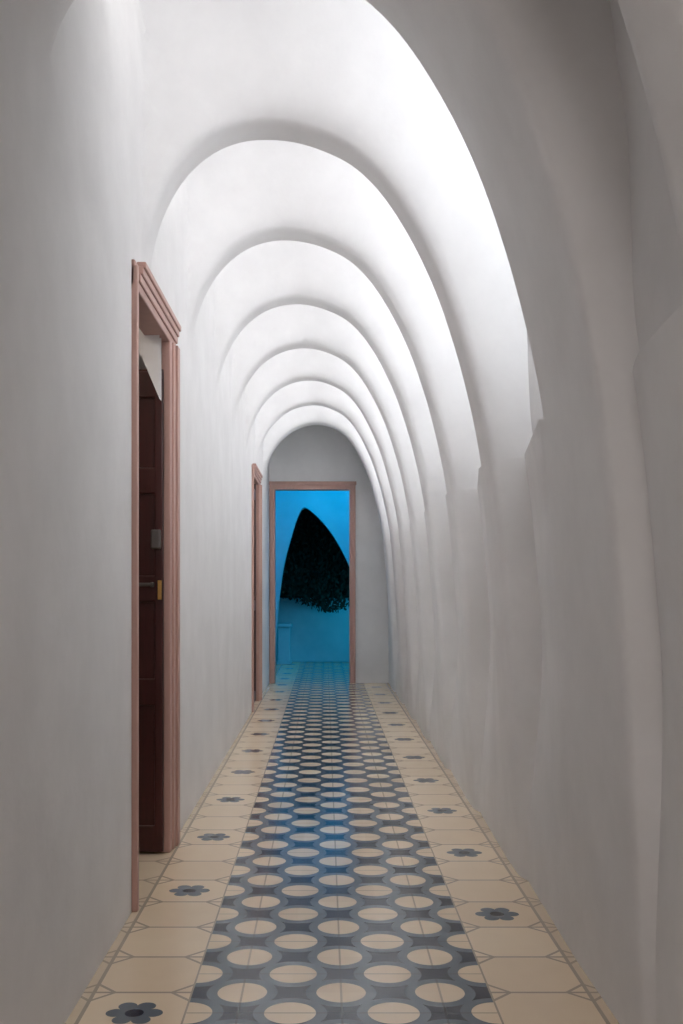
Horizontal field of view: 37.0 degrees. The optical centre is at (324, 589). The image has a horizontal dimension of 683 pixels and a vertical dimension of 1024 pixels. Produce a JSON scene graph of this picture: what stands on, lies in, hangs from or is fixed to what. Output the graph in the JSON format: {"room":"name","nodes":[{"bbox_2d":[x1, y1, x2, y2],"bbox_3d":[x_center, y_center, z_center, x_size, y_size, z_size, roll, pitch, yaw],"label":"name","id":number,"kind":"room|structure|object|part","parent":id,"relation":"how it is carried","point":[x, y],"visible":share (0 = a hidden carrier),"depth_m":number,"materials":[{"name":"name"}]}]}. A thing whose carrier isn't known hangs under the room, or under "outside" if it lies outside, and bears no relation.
{"room":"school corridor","nodes":[
{"label":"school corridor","id":0,"kind":"room"},
{"bbox_2d":[0,48,268,1023],"bbox_3d":[-0.690,-0.001,5.085,0.060,2.202,13.950,0,0,0],"label":"wall","id":1,"kind":"structure","parent":0,"point":[66,281],"depth_m":2.67,"materials":[{"name":"white paint"}]},
{"bbox_2d":[132,265,138,911],"bbox_3d":[-0.690,-0.005,3.522,0.100,2.210,0.085,0,0,0],"label":"door frame","id":2,"kind":"structure","parent":1,"relation":"attached to","point":[135,287],"depth_m":3.48,"materials":[{"name":"pink paint"}]},
{"bbox_2d":[139,369,163,851],"bbox_3d":[-1.012,0.085,4.240,0.675,2.010,0.090,0,0,0],"label":"door","id":3,"kind":"structure","parent":1,"relation":"in","point":[146,405],"depth_m":4.24,"materials":[{"name":"wood"}]},
{"bbox_3d":[-0.740,-0.022,4.218,0.070,0.020,0.045,0,0,0],"label":"lever handle","id":4,"kind":"part","parent":3,"relation":"part of","materials":[{"name":"metal"}]},
{"bbox_3d":[-1.012,0.085,4.263,0.675,2.010,0.045,0,0,0],"label":"stiles and rails","id":5,"kind":"part","parent":3,"relation":"part of","materials":[{"name":"brown wood"}]},
{"bbox_2d":[151,530,160,548],"bbox_3d":[-0.700,-0.210,4.225,0.040,0.080,0.030,0,0,0],"label":"box","id":6,"kind":"object","parent":3,"relation":"attached to","point":[155,534],"visible":1,"depth_m":4.21,"materials":[{"name":"metal"}]},
{"bbox_2d":[158,580,161,599],"bbox_3d":[-0.687,0.000,4.237,0.016,0.080,0.006,0,0,0],"label":"strike plate","id":7,"kind":"object","parent":3,"relation":"attached to","point":[159,581],"visible":1,"depth_m":4.23,"materials":[{"name":"gold metal"}]},
{"bbox_2d":[132,259,180,345],"bbox_3d":[-0.683,-1.095,3.964,0.114,0.110,0.968,0,0,0],"label":"header","id":8,"kind":"object","parent":1,"relation":"attached to","point":[156,316],"visible":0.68,"depth_m":3.92,"materials":[{"name":"pink paint"}]},
{"bbox_2d":[161,341,179,851],"bbox_3d":[-0.685,0.025,4.355,0.110,2.150,0.170,0,0,0],"label":"door frame","id":9,"kind":"structure","parent":1,"relation":"attached to","point":[170,353],"depth_m":4.31,"materials":[{"name":"pink paint"}]},
{"bbox_2d":[252,467,253,711],"bbox_3d":[-0.690,-0.005,9.213,0.100,2.210,0.085,0,0,0],"label":"door frame","id":10,"kind":"structure","parent":1,"relation":"attached to","point":[252,467],"depth_m":9.17,"materials":[{"name":"pink paint"}]},
{"bbox_2d":[252,463,262,484],"bbox_3d":[-0.683,-1.095,9.709,0.114,0.110,1.078,0,0,0],"label":"header","id":11,"kind":"object","parent":1,"relation":"attached to","point":[258,476],"visible":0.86,"depth_m":9.67,"materials":[{"name":"pink paint"}]},
{"bbox_2d":[256,484,261,700],"bbox_3d":[-0.685,0.025,10.165,0.110,2.150,0.150,0,0,0],"label":"door frame","id":12,"kind":"structure","parent":1,"relation":"attached to","point":[258,487],"depth_m":10.09,"materials":[{"name":"pink paint"}]},
{"bbox_2d":[139,353,146,368],"bbox_3d":[-1.310,-0.200,3.900,1.140,2.600,2.720,0,0,0],"label":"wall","id":13,"kind":"structure","parent":0,"point":[141,363],"depth_m":5.20,"materials":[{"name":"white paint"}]},
{"bbox_2d":[139,328,160,399],"bbox_3d":[-0.925,-1.115,4.185,0.500,0.670,0.050,0,0,0],"label":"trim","id":14,"kind":"structure","parent":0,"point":[149,345],"depth_m":4.16,"materials":[{"name":"white paint"}]},
{"bbox_2d":[269,488,275,682],"bbox_3d":[-0.623,-0.050,12.102,0.065,2.300,0.175,0,0,0],"label":"door frame","id":15,"kind":"structure","parent":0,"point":[272,493],"depth_m":12.03,"materials":[{"name":"pink paint"}]},
{"bbox_2d":[276,598,348,661],"bbox_3d":[0.100,0.610,15.660,2.792,0.980,0.180,0,0,0],"label":"wall","id":16,"kind":"structure","parent":0,"point":[315,636],"depth_m":15.60,"materials":[{"name":"blue paint"}]},
{"bbox_2d":[280,509,348,612],"bbox_3d":[0.024,-0.680,15.170,2.485,2.078,0.836,0,0,0],"label":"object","id":17,"kind":"object","parent":16,"relation":"hanging from","point":[321,566],"visible":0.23,"depth_m":14.99,"materials":[{"name":"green plant"}]},
{"bbox_2d":[276,491,348,641],"bbox_3d":[0.100,-0.498,14.090,2.792,3.196,0.180,0,0,0],"label":"arch","id":18,"kind":"object","parent":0,"point":[331,508],"visible":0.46,"depth_m":14.00,"materials":[{"name":"paint"}]},
{"bbox_2d":[280,511,348,597],"bbox_3d":[0.100,-0.500,16.870,2.800,3.200,0.060,0,0,0],"label":"window","id":19,"kind":"structure","parent":0,"point":[309,511],"depth_m":16.84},
{"bbox_2d":[269,425,388,682],"bbox_3d":[0.100,-0.750,12.120,2.800,3.700,0.120,0,0,0],"label":"wall","id":20,"kind":"structure","parent":0,"point":[313,452],"depth_m":12.06,"materials":[{"name":"white paint"}]},
{"bbox_2d":[269,481,355,490],"bbox_3d":[-0.147,-1.232,12.100,1.035,0.095,0.180,0,0,0],"label":"header","id":21,"kind":"object","parent":20,"relation":"attached to","point":[277,485],"visible":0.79,"depth_m":12.03,"materials":[{"name":"pink paint"}]},
{"bbox_2d":[349,488,355,682],"bbox_3d":[0.325,-0.050,12.102,0.070,2.300,0.175,0,0,0],"label":"door frame","id":22,"kind":"structure","parent":20,"relation":"attached to","point":[352,492],"depth_m":12.03,"materials":[{"name":"pink paint"}]},
{"bbox_2d":[0,0,682,543],"bbox_3d":[0.078,-1.451,4.810,1.475,1.898,14.500,0,0,0],"label":"ceiling","id":23,"kind":"structure","parent":0,"point":[412,231],"depth_m":3.85,"materials":[{"name":"white paint"}]},
{"bbox_2d":[65,662,618,1023],"bbox_3d":[0.000,1.160,7.605,3.800,0.120,19.190,0,0,0],"label":"floor","id":24,"kind":"structure","parent":0,"point":[331,868],"depth_m":3.59,"materials":[{"name":"tile"}]},
{"bbox_2d":[276,623,291,663],"bbox_3d":[-0.610,0.800,15.225,0.240,0.600,0.310,0,0,0],"label":"pedestal","id":25,"kind":"object","parent":24,"relation":"on","point":[283,628],"visible":0.88,"depth_m":15.10,"materials":[{"name":"blue paint"}]},
{"bbox_2d":[383,305,682,1023],"bbox_3d":[0.724,0.299,5.085,0.201,1.602,13.950,0,0,0],"label":"wall","id":26,"kind":"structure","parent":0,"point":[535,617],"depth_m":2.81,"materials":[{"name":"white paint"}]},
{"bbox_3d":[-0.708,0.020,9.675,0.025,2.140,0.850,0,0,0],"label":"door","id":27,"kind":"structure","parent":0,"visible":0},
{"bbox_2d":[254,484,255,701],"bbox_3d":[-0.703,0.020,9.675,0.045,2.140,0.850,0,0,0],"label":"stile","id":28,"kind":"object","parent":27,"relation":"attached to","point":[254,484],"visible":0.23,"depth_m":10.00,"materials":[{"name":"brown wood"}]}
]}

